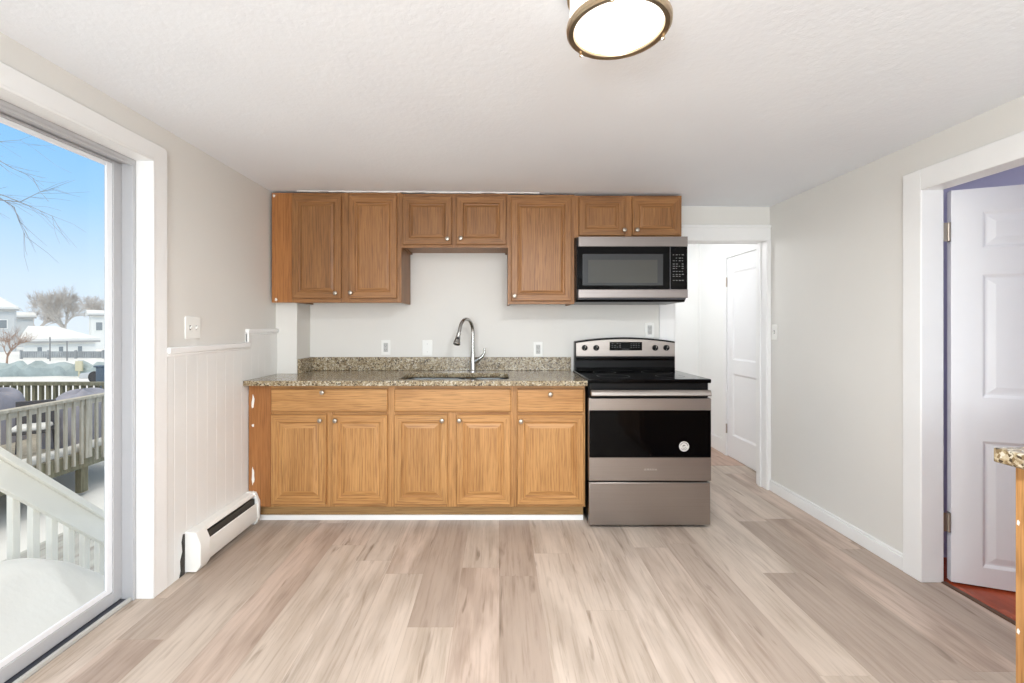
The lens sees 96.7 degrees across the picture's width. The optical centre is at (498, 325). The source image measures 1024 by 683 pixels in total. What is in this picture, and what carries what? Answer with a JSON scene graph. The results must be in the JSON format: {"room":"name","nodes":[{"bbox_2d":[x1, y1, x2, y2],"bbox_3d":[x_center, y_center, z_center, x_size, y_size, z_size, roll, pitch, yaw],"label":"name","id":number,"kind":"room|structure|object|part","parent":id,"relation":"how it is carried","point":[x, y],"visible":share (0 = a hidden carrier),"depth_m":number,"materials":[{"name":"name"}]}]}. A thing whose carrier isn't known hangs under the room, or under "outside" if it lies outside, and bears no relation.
{"room":"kitchen","nodes":[
{"label":"kitchen","id":0,"kind":"room"},
{"bbox_2d":[1,531,93,570],"bbox_3d":[-3.900,2.880,8.300,4.100,0.130,11.400,0,0,0],"label":"patio","id":1,"kind":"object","parent":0,"point":[23,554],"depth_m":5.68,"materials":[{"name":"white snow"}]},
{"bbox_3d":[-2.170,2.210,3.060,0.620,1.210,1.520,0,0,0],"label":"stairs","id":2,"kind":"structure","parent":1,"relation":"on","visible":0},
{"bbox_2d":[0,447,103,574],"bbox_3d":[-2.495,1.546,2.725,0.110,2.598,1.750,0,0,0],"label":"stair railing","id":3,"kind":"object","parent":2,"relation":"attached to","point":[20,481],"visible":0.28,"depth_m":2.50,"materials":[{"name":"white paint"}]},
{"bbox_3d":[-2.485,1.175,2.725,0.040,1.601,1.550,0,0,0],"label":"rail","id":4,"kind":"part","parent":3,"relation":"part of","materials":[{"name":"white paint"}]},
{"bbox_3d":[-2.493,1.080,2.725,0.105,1.502,1.550,0,0,0],"label":"cap rail","id":5,"kind":"part","parent":3,"relation":"part of","materials":[{"name":"white paint"}]},
{"bbox_2d":[0,347,103,561],"bbox_3d":[-66.900,2.895,50.000,130.000,0.180,150.000,0,0,0],"label":"ground","id":6,"kind":"structure","parent":0,"point":[95,493],"depth_m":8.68,"materials":[{"name":"white snow"}]},
{"bbox_2d":[0,297,20,351],"bbox_3d":[-58.343,-0.355,51.750,5.300,7.000,5.750,0,0,-45],"label":"gabled house","id":7,"kind":"object","parent":6,"relation":"on","point":[8,310],"visible":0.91,"depth_m":51.24,"materials":[{"name":"grey"}]},
{"bbox_3d":[-55.563,-0.205,50.949,0.600,0.900,0.025,0,0,-45],"label":"pane","id":8,"kind":"part","parent":7,"relation":"part of","materials":[{"name":"grey"}]},
{"bbox_2d":[0,326,38,363],"bbox_3d":[-32.182,1.373,30.165,2.052,3.159,2.921,0,0,14],"label":"bare shrub","id":9,"kind":"object","parent":6,"relation":"on","point":[24,340],"visible":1,"depth_m":30.02,"materials":[{"name":"brown plant"}]},
{"bbox_2d":[16,312,36,346],"bbox_3d":[-65.904,0.620,63.043,3.750,5.050,2.600,0,0,45],"label":"shed","id":10,"kind":"object","parent":6,"relation":"on","point":[23,319],"visible":0.49,"depth_m":62.03,"materials":[{"name":"grey"}]},
{"bbox_2d":[0,136,79,267],"bbox_3d":[-15.332,-1.114,12.435,9.000,8.130,1.116,0,0,6],"label":"bare tree","id":11,"kind":"object","parent":6,"relation":"on","point":[1,199],"visible":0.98,"depth_m":12.05,"materials":[{"name":"brown plant"}]},
{"bbox_2d":[22,300,70,325],"bbox_3d":[-72.459,-0.842,72.814,6.089,7.789,5.689,0,0,0],"label":"bare tree","id":12,"kind":"object","parent":6,"relation":"on","point":[45,321],"visible":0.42,"depth_m":72.65,"materials":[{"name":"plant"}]},
{"bbox_2d":[49,337,50,360],"bbox_3d":[-37.499,1.932,38.000,0.083,2.026,0.083,0,0,22],"label":"pole","id":13,"kind":"object","parent":6,"relation":"on","point":[49,337],"visible":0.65,"depth_m":37.98,"materials":[{"name":"grey metal"}]},
{"bbox_2d":[0,382,103,495],"bbox_3d":[-9.665,2.050,7.300,5.070,1.690,7.400,0,0,0],"label":"wooden deck","id":14,"kind":"object","parent":6,"relation":"on","point":[78,462],"visible":0.54,"depth_m":7.67,"materials":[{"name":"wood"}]},
{"bbox_2d":[0,387,26,444],"bbox_3d":[-9.492,1.681,8.598,0.709,1.029,0.712,0,0,0],"label":"table","id":15,"kind":"object","parent":14,"relation":"on","point":[9,396],"visible":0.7,"depth_m":8.57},
{"bbox_2d":[12,399,55,454],"bbox_3d":[-7.920,1.746,7.720,0.520,0.901,0.520,0,0,-34],"label":"patio chair","id":16,"kind":"object","parent":14,"relation":"on","point":[20,403],"visible":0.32,"depth_m":7.82,"materials":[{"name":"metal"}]},
{"bbox_3d":[-8.241,1.990,7.780,0.067,0.413,0.036,0,0,11],"label":"leg","id":17,"kind":"part","parent":16,"relation":"part of","materials":[{"name":"metal"}]},
{"bbox_3d":[-7.920,1.775,7.720,0.500,0.040,0.500,0,0,-34],"label":"seat","id":18,"kind":"part","parent":16,"relation":"part of","materials":[{"name":"metal"}]},
{"bbox_3d":[-8.056,1.515,7.918,0.500,0.440,0.040,0,0,-34],"label":"backrest","id":19,"kind":"part","parent":16,"relation":"part of","materials":[{"name":"metal"}]},
{"bbox_3d":[-7.200,1.315,7.700,0.040,0.100,4.200,0,0,0],"label":"rail","id":20,"kind":"part","parent":14,"relation":"part of","materials":[{"name":"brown wood"}]},
{"bbox_3d":[-9.735,1.240,9.800,4.930,0.070,0.140,0,0,0],"label":"hand rail","id":21,"kind":"part","parent":14,"relation":"part of","materials":[{"name":"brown wood"}]},
{"bbox_3d":[-7.200,1.245,7.700,0.140,0.040,4.200,0,0,0],"label":"hand rail","id":22,"kind":"part","parent":14,"relation":"part of","materials":[{"name":"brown wood"}]},
{"bbox_2d":[22,438,100,465],"bbox_3d":[-7.393,2.134,7.200,0.195,0.122,4.378,0,0,0],"label":"snow","id":23,"kind":"object","parent":14,"relation":"on","point":[43,456],"visible":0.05,"depth_m":7.51,"materials":[{"name":"white snow"}]},
{"bbox_2d":[41,388,103,448],"bbox_3d":[-7.993,1.697,8.752,0.847,0.996,1.257,0,0,0],"label":"table cover","id":24,"kind":"object","parent":14,"relation":"on","point":[74,393],"visible":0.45,"depth_m":8.29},
{"bbox_3d":[-7.290,2.570,7.950,0.100,0.650,0.140,0,0,0],"label":"support post","id":25,"kind":"part","parent":14,"relation":"part of","materials":[{"name":"brown wood"}]},
{"bbox_3d":[-7.215,1.780,7.950,0.110,1.030,0.120,0,0,0],"label":"railing post","id":26,"kind":"part","parent":14,"relation":"part of","materials":[{"name":"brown wood"}]},
{"bbox_2d":[0,360,103,376],"bbox_3d":[-23.825,2.469,26.488,14.350,0.952,1.020,0,0,0],"label":"hedge","id":27,"kind":"object","parent":6,"relation":"on","point":[18,368],"visible":0.35,"depth_m":26.17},
{"bbox_2d":[25,285,90,328],"bbox_3d":[-60.875,-1.461,63.100,7.100,9.065,6.341,0,0,-34],"label":"bare tree","id":28,"kind":"object","parent":6,"relation":"on","point":[59,302],"visible":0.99,"depth_m":62.59,"materials":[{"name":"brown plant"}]},
{"bbox_2d":[18,326,99,350],"bbox_3d":[-43.753,1.570,45.397,5.700,3.150,4.750,0,0,-45],"label":"bungalow","id":29,"kind":"object","parent":6,"relation":"on","point":[78,341],"visible":0.7,"depth_m":44.03,"materials":[{"name":"white"}]},
{"bbox_2d":[20,350,103,358],"bbox_3d":[-37.355,2.535,40.000,9.430,0.820,0.140,0,0,0],"label":"fence","id":30,"kind":"object","parent":6,"relation":"on","point":[75,354],"visible":0.75,"depth_m":39.97,"materials":[{"name":"grey wood"}]},
{"bbox_2d":[66,341,67,360],"bbox_3d":[-36.079,2.099,38.000,0.083,1.692,0.083,0,0,22],"label":"pole","id":31,"kind":"object","parent":6,"relation":"on","point":[66,341],"visible":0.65,"depth_m":37.98,"materials":[{"name":"grey metal"}]},
{"bbox_2d":[75,361,82,376],"bbox_3d":[-23.943,2.473,25.950,0.400,0.945,0.100,0,0,0],"label":"sign","id":32,"kind":"object","parent":6,"relation":"on","point":[78,364],"visible":0.96,"depth_m":25.90,"materials":[{"name":"beige"}]},
{"bbox_3d":[-23.943,2.286,25.950,0.400,0.571,0.100,0,0,0],"label":"panel","id":33,"kind":"part","parent":32,"relation":"part of","materials":[{"name":"beige"}]},
{"bbox_2d":[79,371,95,381],"bbox_3d":[-18.803,2.348,23.500,4.376,1.005,1.640,0,0,0],"label":"parked car","id":34,"kind":"object","parent":6,"relation":"on","point":[91,376],"visible":0.08,"depth_m":22.68,"materials":[{"name":"grey paint"}]},
{"bbox_2d":[78,293,103,310],"bbox_3d":[-67.148,-1.206,75.247,4.959,8.561,6.546,0,0,-44],"label":"bare tree","id":35,"kind":"object","parent":6,"relation":"on","point":[96,305],"visible":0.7,"depth_m":74.66,"materials":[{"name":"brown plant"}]},
{"bbox_2d":[85,310,103,348],"bbox_3d":[-51.238,0.545,59.397,3.900,5.200,4.750,0,0,-45],"label":"house","id":36,"kind":"object","parent":6,"relation":"on","point":[96,317],"visible":0.42,"depth_m":57.36,"materials":[{"name":"white"}]},
{"bbox_3d":[-50.402,0.045,57.358,0.600,1.000,0.025,0,0,-45],"label":"pane","id":37,"kind":"part","parent":36,"relation":"part of","materials":[{"name":"grey"}]},
{"bbox_2d":[93,365,103,387],"bbox_3d":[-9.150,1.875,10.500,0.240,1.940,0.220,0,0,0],"label":"trash bin","id":38,"kind":"object","parent":6,"relation":"on","point":[99,368],"visible":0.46,"depth_m":10.42,"materials":[{"name":"blue plastic"}]},
{"bbox_3d":[-9.150,1.895,10.500,0.180,1.900,0.160,0,0,0],"label":"post","id":39,"kind":"part","parent":38,"relation":"part of","materials":[{"name":"blue plastic"}]},
{"bbox_2d":[0,32,275,682],"bbox_3d":[-1.695,0.145,0.420,0.210,2.400,6.340,0,0,0],"label":"wall","id":40,"kind":"structure","parent":0,"point":[219,220],"depth_m":2.46,"materials":[{"name":"paint"}]},
{"bbox_2d":[0,99,135,682],"bbox_3d":[-1.722,0.247,1.177,0.135,2.004,1.795,0,0,0],"label":"door","id":41,"kind":"structure","parent":40,"relation":"in","point":[119,169],"depth_m":2.02,"materials":[{"name":"plastic"}]},
{"bbox_2d":[0,62,166,598],"bbox_3d":[-1.615,0.203,1.180,0.081,2.081,1.964,0,0,0],"label":"door frame","id":42,"kind":"structure","parent":40,"relation":"attached to","point":[17,88],"depth_m":2.07,"materials":[{"name":"white wood"}]},
{"bbox_2d":[185,317,199,338],"bbox_3d":[-1.582,0.009,2.357,0.017,0.114,0.116,0,0,0],"label":"light switch","id":43,"kind":"object","parent":40,"relation":"attached to","point":[192,324],"visible":1,"depth_m":2.35,"materials":[{"name":"white plastic"}]},
{"bbox_2d":[167,333,276,586],"bbox_3d":[-1.584,0.645,2.701,0.012,1.200,1.076,0,0,0],"label":"wainscot","id":44,"kind":"structure","parent":40,"relation":"attached to","point":[208,399],"depth_m":2.45,"materials":[{"name":"white wood"}]},
{"bbox_2d":[167,329,278,356],"bbox_3d":[-1.577,0.083,2.701,0.026,0.128,1.076,0,0,0],"label":"cap rail","id":45,"kind":"object","parent":44,"relation":"on","point":[201,349],"visible":0.98,"depth_m":2.54,"materials":[{"name":"white wood"}]},
{"bbox_2d":[185,491,259,571],"bbox_3d":[-1.538,1.136,2.571,0.079,0.202,0.572,0,0,0],"label":"baseboard heater","id":46,"kind":"object","parent":40,"relation":"attached to","point":[205,539],"visible":1,"depth_m":2.47,"materials":[{"name":"white metal"}]},
{"bbox_3d":[-1.549,1.133,2.569,0.058,0.185,0.538,0,0,0],"label":"panel","id":47,"kind":"part","parent":46,"relation":"part of","materials":[{"name":"white plastic"}]},
{"bbox_2d":[276,303,309,373],"bbox_3d":[-1.515,0.120,3.356,0.152,2.250,0.231,0,0,0],"label":"wall","id":48,"kind":"structure","parent":0,"point":[292,319],"depth_m":3.24,"materials":[{"name":"paint"}]},
{"bbox_2d":[0,0,1023,206],"bbox_3d":[0.158,-1.081,1.200,4.015,0.348,8.000,0,0,0],"label":"ceiling","id":49,"kind":"structure","parent":0,"point":[740,103],"depth_m":1.74,"materials":[{"name":"paint"}]},
{"bbox_2d":[297,191,539,193],"bbox_3d":[-0.560,-0.927,3.152,1.680,0.024,0.019,0,0,0],"label":"caulk","id":50,"kind":"structure","parent":49,"relation":"attached to","point":[297,191],"depth_m":3.14,"materials":[{"name":"white"}]},
{"bbox_2d":[566,0,672,59],"bbox_3d":[0.320,-0.851,1.222,0.276,0.139,0.276,0,0,0],"label":"ceiling light","id":51,"kind":"object","parent":49,"relation":"attached to","point":[596,29],"visible":1,"depth_m":1.20,"materials":[{"name":"white glass"}]},
{"bbox_2d":[23,447,1015,682],"bbox_3d":[1.768,1.284,1.225,6.864,0.082,7.750,0,0,0],"label":"floor","id":52,"kind":"structure","parent":0,"point":[767,591],"depth_m":1.99,"materials":[{"name":"plastic"}]},
{"bbox_2d":[249,386,393,514],"bbox_3d":[-1.124,0.808,3.139,0.900,0.874,0.654,0,0,0],"label":"base cabinet","id":53,"kind":"object","parent":52,"relation":"on","point":[314,450],"visible":0.85,"depth_m":2.84,"materials":[{"name":"brown wood"}]},
{"bbox_3d":[-1.503,0.753,2.869,0.142,0.765,0.019,0,0,0],"label":"filler panel","id":54,"kind":"part","parent":53,"relation":"part of","materials":[{"name":"brown wood"}]},
{"bbox_3d":[-1.252,0.836,2.850,0.347,0.562,0.018,0,0,0],"label":"door","id":55,"kind":"part","parent":53,"relation":"part of","materials":[{"name":"brown wood"}]},
{"bbox_3d":[-1.062,0.466,2.850,0.729,0.145,0.018,0,0,0],"label":"drawer","id":56,"kind":"part","parent":53,"relation":"part of","materials":[{"name":"brown wood"}]},
{"bbox_3d":[-0.871,0.836,2.850,0.347,0.562,0.018,0,0,0],"label":"door","id":57,"kind":"part","parent":53,"relation":"part of","materials":[{"name":"brown wood"}]},
{"bbox_2d":[243,357,587,385],"bbox_3d":[-0.515,0.303,3.135,2.123,0.134,0.669,0,0,0],"label":"countertop","id":58,"kind":"structure","parent":53,"relation":"on","point":[312,371],"depth_m":3.27,"materials":[{"name":"stone"}]},
{"bbox_2d":[406,378,507,379],"bbox_3d":[-0.290,0.459,3.075,0.707,0.176,0.397,0,0,0],"label":"sink","id":59,"kind":"object","parent":58,"relation":"in","point":[408,378],"visible":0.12,"depth_m":3.27,"materials":[{"name":"silver metal"}]},
{"bbox_3d":[-0.439,0.459,3.075,0.410,0.176,0.397,0,0,0],"label":"bowl","id":60,"kind":"part","parent":59,"relation":"part of","materials":[{"name":"silver metal"}]},
{"bbox_3d":[-0.071,0.459,3.075,0.270,0.176,0.397,0,0,0],"label":"bowl","id":61,"kind":"part","parent":59,"relation":"part of","materials":[{"name":"silver metal"}]},
{"bbox_2d":[453,317,485,371],"bbox_3d":[-0.234,0.138,3.262,0.115,0.400,0.299,0,0,41],"label":"faucet","id":62,"kind":"object","parent":58,"relation":"on","point":[473,360],"visible":1,"depth_m":3.33,"materials":[{"name":"silver metal"}]},
{"bbox_3d":[-0.235,0.066,3.263,0.025,0.257,0.223,0,0,26],"label":"spout","id":63,"kind":"part","parent":62,"relation":"part of","materials":[{"name":"silver metal"}]},
{"bbox_3d":[-0.125,0.207,3.341,0.057,0.090,0.025,0,0,3],"label":"handle","id":64,"kind":"part","parent":62,"relation":"part of","materials":[{"name":"silver metal"}]},
{"bbox_2d":[259,515,582,519],"bbox_3d":[-0.509,1.229,2.923,2.101,0.032,0.014,0,0,0],"label":"baseboard","id":65,"kind":"structure","parent":53,"relation":"attached to","point":[262,517],"depth_m":2.92,"materials":[{"name":"white wood"}]},
{"bbox_2d":[392,377,512,514],"bbox_3d":[-0.293,0.808,3.139,0.762,0.874,0.654,0,0,0],"label":"base cabinet","id":66,"kind":"object","parent":52,"relation":"on","point":[452,446],"visible":0.88,"depth_m":2.84,"materials":[{"name":"brown wood"}]},
{"bbox_3d":[-0.488,0.836,2.850,0.334,0.562,0.018,0,0,0],"label":"door","id":67,"kind":"part","parent":66,"relation":"part of","materials":[{"name":"brown wood"}]},
{"bbox_3d":[-0.290,0.466,2.850,0.730,0.145,0.018,0,0,0],"label":"drawer","id":68,"kind":"part","parent":66,"relation":"part of","materials":[{"name":"brown wood"}]},
{"bbox_3d":[-0.097,0.836,2.850,0.340,0.562,0.018,0,0,0],"label":"door","id":69,"kind":"part","parent":66,"relation":"part of","materials":[{"name":"brown wood"}]},
{"bbox_2d":[513,386,584,514],"bbox_3d":[0.315,0.808,3.139,0.453,0.874,0.654,0,0,0],"label":"base cabinet","id":70,"kind":"object","parent":52,"relation":"on","point":[548,421],"visible":0.78,"depth_m":2.84,"materials":[{"name":"brown wood"}]},
{"bbox_3d":[0.322,0.466,2.850,0.418,0.145,0.018,0,0,0],"label":"drawer","id":71,"kind":"part","parent":70,"relation":"part of","materials":[{"name":"brown wood"}]},
{"bbox_3d":[0.322,0.836,2.850,0.418,0.562,0.018,0,0,0],"label":"door","id":72,"kind":"part","parent":70,"relation":"part of","materials":[{"name":"brown wood"}]},
{"bbox_2d":[573,337,711,524],"bbox_3d":[0.928,0.665,3.096,0.759,1.160,0.718,0,0,0],"label":"electric range","id":73,"kind":"object","parent":52,"relation":"on","point":[648,421],"visible":0.95,"depth_m":2.80,"materials":[{"name":"silver metal"}]},
{"bbox_3d":[0.936,0.161,3.371,0.732,0.129,0.010,0,0,0],"label":"control panel","id":74,"kind":"part","parent":73,"relation":"part of","materials":[{"name":"silver metal"}]},
{"bbox_2d":[573,370,710,382],"bbox_3d":[0.928,0.339,3.092,0.759,0.025,0.585,0,0,0],"label":"cooktop","id":75,"kind":"object","parent":73,"relation":"in","point":[592,376],"depth_m":2.95,"materials":[{"name":"black glass"}]},
{"bbox_3d":[0.929,1.095,2.817,0.748,0.263,0.027,0,0,0],"label":"storage drawer","id":76,"kind":"part","parent":73,"relation":"part of","materials":[{"name":"silver metal"}]},
{"bbox_3d":[0.929,0.699,2.817,0.752,0.508,0.038,0,0,0],"label":"oven door","id":77,"kind":"part","parent":73,"relation":"part of","materials":[{"name":"silver metal"}]},
{"bbox_3d":[0.929,0.663,2.797,0.748,0.291,0.003,0,0,0],"label":"door glass","id":78,"kind":"part","parent":73,"relation":"part of","materials":[{"name":"black glass"}]},
{"bbox_3d":[0.919,0.405,2.751,0.724,0.036,0.027,0,0,0],"label":"door handle","id":79,"kind":"part","parent":73,"relation":"part of","materials":[{"name":"silver metal"}]},
{"bbox_3d":[1.237,0.161,3.350,0.043,0.043,0.033,0,0,0],"label":"control knob","id":80,"kind":"part","parent":73,"relation":"part of","materials":[{"name":"black plastic"}]},
{"bbox_2d":[941,581,1015,625],"bbox_3d":[2.158,1.252,1.840,0.025,0.026,0.740,0,0,0],"label":"threshold","id":81,"kind":"object","parent":52,"relation":"on","point":[968,596],"visible":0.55,"depth_m":2.03,"materials":[{"name":"brown wood"}]},
{"bbox_2d":[1016,468,1023,682],"bbox_3d":[1.694,0.808,0.772,0.708,0.874,0.900,0,0,0],"label":"base cabinet","id":82,"kind":"object","parent":52,"relation":"on","point":[1019,472],"visible":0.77,"depth_m":1.21,"materials":[{"name":"brown wood"}]},
{"bbox_2d":[994,447,1023,469],"bbox_3d":[1.705,0.350,0.770,0.716,0.040,0.941,0,0,0],"label":"countertop","id":83,"kind":"structure","parent":82,"relation":"on","point":[1010,456],"depth_m":1.21,"materials":[{"name":"stone"}]},
{"bbox_2d":[310,206,769,371],"bbox_3d":[0.305,0.145,3.530,3.790,2.400,0.120,0,0,0],"label":"wall","id":84,"kind":"structure","parent":0,"point":[446,289],"depth_m":3.47,"materials":[{"name":"paint"}]},
{"bbox_2d":[272,193,409,304],"bbox_3d":[-1.123,-0.541,3.284,0.897,0.759,0.370,0,0,0],"label":"upper cabinet","id":85,"kind":"object","parent":84,"relation":"attached to","point":[327,247],"visible":0.96,"depth_m":3.13,"materials":[{"name":"brown wood"}]},
{"bbox_3d":[-1.501,-0.541,3.156,0.142,0.759,0.019,0,0,0],"label":"filler panel","id":86,"kind":"part","parent":85,"relation":"part of","materials":[{"name":"brown wood"}]},
{"bbox_3d":[-1.256,-0.543,3.137,0.340,0.707,0.018,0,0,0],"label":"door","id":87,"kind":"part","parent":85,"relation":"part of","materials":[{"name":"brown wood"}]},
{"bbox_3d":[-0.869,-0.543,3.137,0.330,0.707,0.018,0,0,0],"label":"door","id":88,"kind":"part","parent":85,"relation":"part of","materials":[{"name":"brown wood"}]},
{"bbox_2d":[381,340,389,354],"bbox_3d":[-0.862,0.163,3.465,0.070,0.114,0.009,0,0,0],"label":"wall outlet","id":89,"kind":"object","parent":84,"relation":"attached to","point":[385,344],"visible":1,"depth_m":3.46,"materials":[{"name":"white plastic"}]},
{"bbox_2d":[384,343,387,351],"bbox_3d":[-0.862,0.163,3.463,0.033,0.068,0.003,0,0,0],"label":"socket","id":90,"kind":"object","parent":89,"relation":"attached to","point":[385,344],"depth_m":3.46,"materials":[{"name":"white plastic"}]},
{"bbox_2d":[422,340,431,355],"bbox_3d":[-0.546,0.167,3.466,0.076,0.120,0.008,0,0,0],"label":"blank plate","id":91,"kind":"object","parent":84,"relation":"attached to","point":[426,344],"visible":1,"depth_m":3.46,"materials":[{"name":"white plastic"}]},
{"bbox_2d":[312,357,570,369],"bbox_3d":[-0.446,0.287,3.459,1.983,0.102,0.020,0,0,0],"label":"backsplash","id":92,"kind":"structure","parent":84,"relation":"attached to","point":[318,363],"depth_m":3.45,"materials":[{"name":"stone"}]},
{"bbox_2d":[401,194,507,254],"bbox_3d":[-0.306,-0.729,3.284,0.737,0.373,0.370,0,0,0],"label":"upper cabinet","id":93,"kind":"object","parent":84,"relation":"attached to","point":[430,223],"visible":0.99,"depth_m":3.13,"materials":[{"name":"brown wood"}]},
{"bbox_3d":[-0.494,-0.725,3.137,0.339,0.330,0.018,0,0,0],"label":"door","id":94,"kind":"part","parent":93,"relation":"part of","materials":[{"name":"brown wood"}]},
{"bbox_3d":[-0.121,-0.725,3.137,0.342,0.330,0.018,0,0,0],"label":"door","id":95,"kind":"part","parent":93,"relation":"part of","materials":[{"name":"brown wood"}]},
{"bbox_2d":[534,342,542,356],"bbox_3d":[0.298,0.177,3.465,0.070,0.114,0.009,0,0,0],"label":"wall outlet","id":96,"kind":"object","parent":84,"relation":"attached to","point":[538,346],"visible":1,"depth_m":3.46,"materials":[{"name":"white plastic"}]},
{"bbox_2d":[536,345,539,353],"bbox_3d":[0.298,0.177,3.463,0.033,0.068,0.003,0,0,0],"label":"socket","id":97,"kind":"object","parent":96,"relation":"attached to","point":[537,346],"depth_m":3.46,"materials":[{"name":"white plastic"}]},
{"bbox_2d":[507,195,573,305],"bbox_3d":[0.291,-0.529,3.284,0.459,0.755,0.370,0,0,0],"label":"upper cabinet","id":98,"kind":"object","parent":84,"relation":"attached to","point":[540,254],"visible":0.98,"depth_m":3.13,"materials":[{"name":"brown wood"}]},
{"bbox_2d":[574,196,680,239],"bbox_3d":[0.891,-0.755,3.284,0.741,0.291,0.370,0,0,0],"label":"upper cabinet","id":99,"kind":"object","parent":84,"relation":"attached to","point":[594,216],"visible":0.72,"depth_m":3.13,"materials":[{"name":"brown wood"}]},
{"bbox_3d":[0.709,-0.753,3.137,0.318,0.263,0.018,0,0,0],"label":"door","id":100,"kind":"part","parent":99,"relation":"part of","materials":[{"name":"brown wood"}]},
{"bbox_2d":[573,237,687,304],"bbox_3d":[0.897,-0.382,3.264,0.745,0.440,0.411,0,0,0],"label":"microwave","id":101,"kind":"object","parent":99,"relation":"attached to","point":[607,270],"visible":0.98,"depth_m":3.06,"materials":[{"name":"silver metal"}]},
{"bbox_3d":[0.840,-0.391,3.073,0.621,0.287,0.022,0,0,0],"label":"door","id":102,"kind":"part","parent":101,"relation":"part of","materials":[{"name":"black glass"}]},
{"bbox_3d":[1.213,-0.391,3.073,0.112,0.287,0.022,0,0,0],"label":"control panel","id":103,"kind":"part","parent":101,"relation":"part of","materials":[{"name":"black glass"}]},
{"bbox_3d":[1.083,-0.753,3.137,0.331,0.263,0.018,0,0,0],"label":"door","id":104,"kind":"part","parent":99,"relation":"part of","materials":[{"name":"brown wood"}]},
{"bbox_2d":[645,322,653,336],"bbox_3d":[1.148,0.030,3.465,0.070,0.114,0.009,0,0,0],"label":"wall outlet","id":105,"kind":"object","parent":84,"relation":"attached to","point":[649,326],"visible":1,"depth_m":3.46,"materials":[{"name":"white plastic"}]},
{"bbox_2d":[648,325,651,333],"bbox_3d":[1.148,0.030,3.463,0.033,0.068,0.003,0,0,0],"label":"socket","id":106,"kind":"object","parent":105,"relation":"attached to","point":[649,326],"depth_m":3.46,"materials":[{"name":"white plastic"}]},
{"bbox_2d":[659,225,770,489],"bbox_3d":[1.642,0.238,3.519,0.844,2.013,0.151,0,0,0],"label":"door frame","id":107,"kind":"structure","parent":84,"relation":"attached to","point":[760,235],"depth_m":3.45,"materials":[{"name":"white wood"}]},
{"bbox_2d":[675,244,755,470],"bbox_3d":[1.200,0.120,4.345,2.200,2.250,1.510,0,0,0],"label":"wall","id":108,"kind":"structure","parent":0,"point":[698,319],"depth_m":4.85,"materials":[{"name":"paint"}]},
{"bbox_2d":[711,433,722,452],"bbox_3d":[1.200,1.175,4.715,2.000,0.140,0.570,0,0,0],"label":"baseboard","id":109,"kind":"structure","parent":108,"relation":"attached to","point":[716,441],"depth_m":4.55,"materials":[{"name":"white wood"}]},
{"bbox_2d":[723,244,755,470],"bbox_3d":[2.172,0.263,4.013,0.095,1.965,0.835,0,0,0],"label":"door","id":110,"kind":"structure","parent":108,"relation":"in","point":[739,272],"depth_m":4.14,"materials":[{"name":"white wood"}]},
{"bbox_2d":[770,95,1023,552],"bbox_3d":[2.110,0.145,0.360,0.090,2.400,6.220,0,0,0],"label":"wall","id":111,"kind":"structure","parent":0,"point":[837,243],"depth_m":2.67,"materials":[{"name":"paint"}]},
{"bbox_2d":[772,324,777,339],"bbox_3d":[2.057,0.045,3.405,0.017,0.114,0.070,0,0,0],"label":"light switch","id":112,"kind":"object","parent":111,"relation":"attached to","point":[774,326],"visible":1,"depth_m":3.40,"materials":[{"name":"white plastic"}]},
{"bbox_2d":[769,479,902,570],"bbox_3d":[2.057,1.203,2.889,0.016,0.084,1.160,0,0,0],"label":"baseboard","id":113,"kind":"structure","parent":111,"relation":"attached to","point":[879,548],"depth_m":2.71,"materials":[{"name":"white wood"}]},
{"bbox_2d":[903,131,1023,582],"bbox_3d":[2.102,0.241,1.831,0.110,2.007,0.954,0,0,0],"label":"door frame","id":114,"kind":"structure","parent":111,"relation":"attached to","point":[923,189],"depth_m":2.21,"materials":[{"name":"white wood"}]},
{"bbox_2d":[944,184,1023,591],"bbox_3d":[2.501,0.290,2.059,0.750,1.890,0.101,0,0,22],"label":"door","id":115,"kind":"structure","parent":111,"relation":"in","point":[984,227],"depth_m":2.16,"materials":[{"name":"white wood"}]},
{"bbox_2d":[944,165,1023,556],"bbox_3d":[3.728,0.020,1.335,3.145,2.450,2.470,0,0,0],"label":"wall","id":116,"kind":"structure","parent":0,"point":[1014,176],"depth_m":2.45,"materials":[{"name":"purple paint"}]},
{"bbox_3d":[-2.402,2.125,0.550,1.195,1.440,3.500,0,0,0],"label":"deck","id":117,"kind":"object","parent":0,"visible":0},
{"bbox_2d":[0,558,103,660],"bbox_3d":[-2.395,1.415,0.920,1.170,0.760,3.640,0,0,0],"label":"snow drift","id":118,"kind":"object","parent":117,"relation":"on","point":[36,594],"visible":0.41,"depth_m":1.99,"materials":[{"name":"white snow"}]}
]}

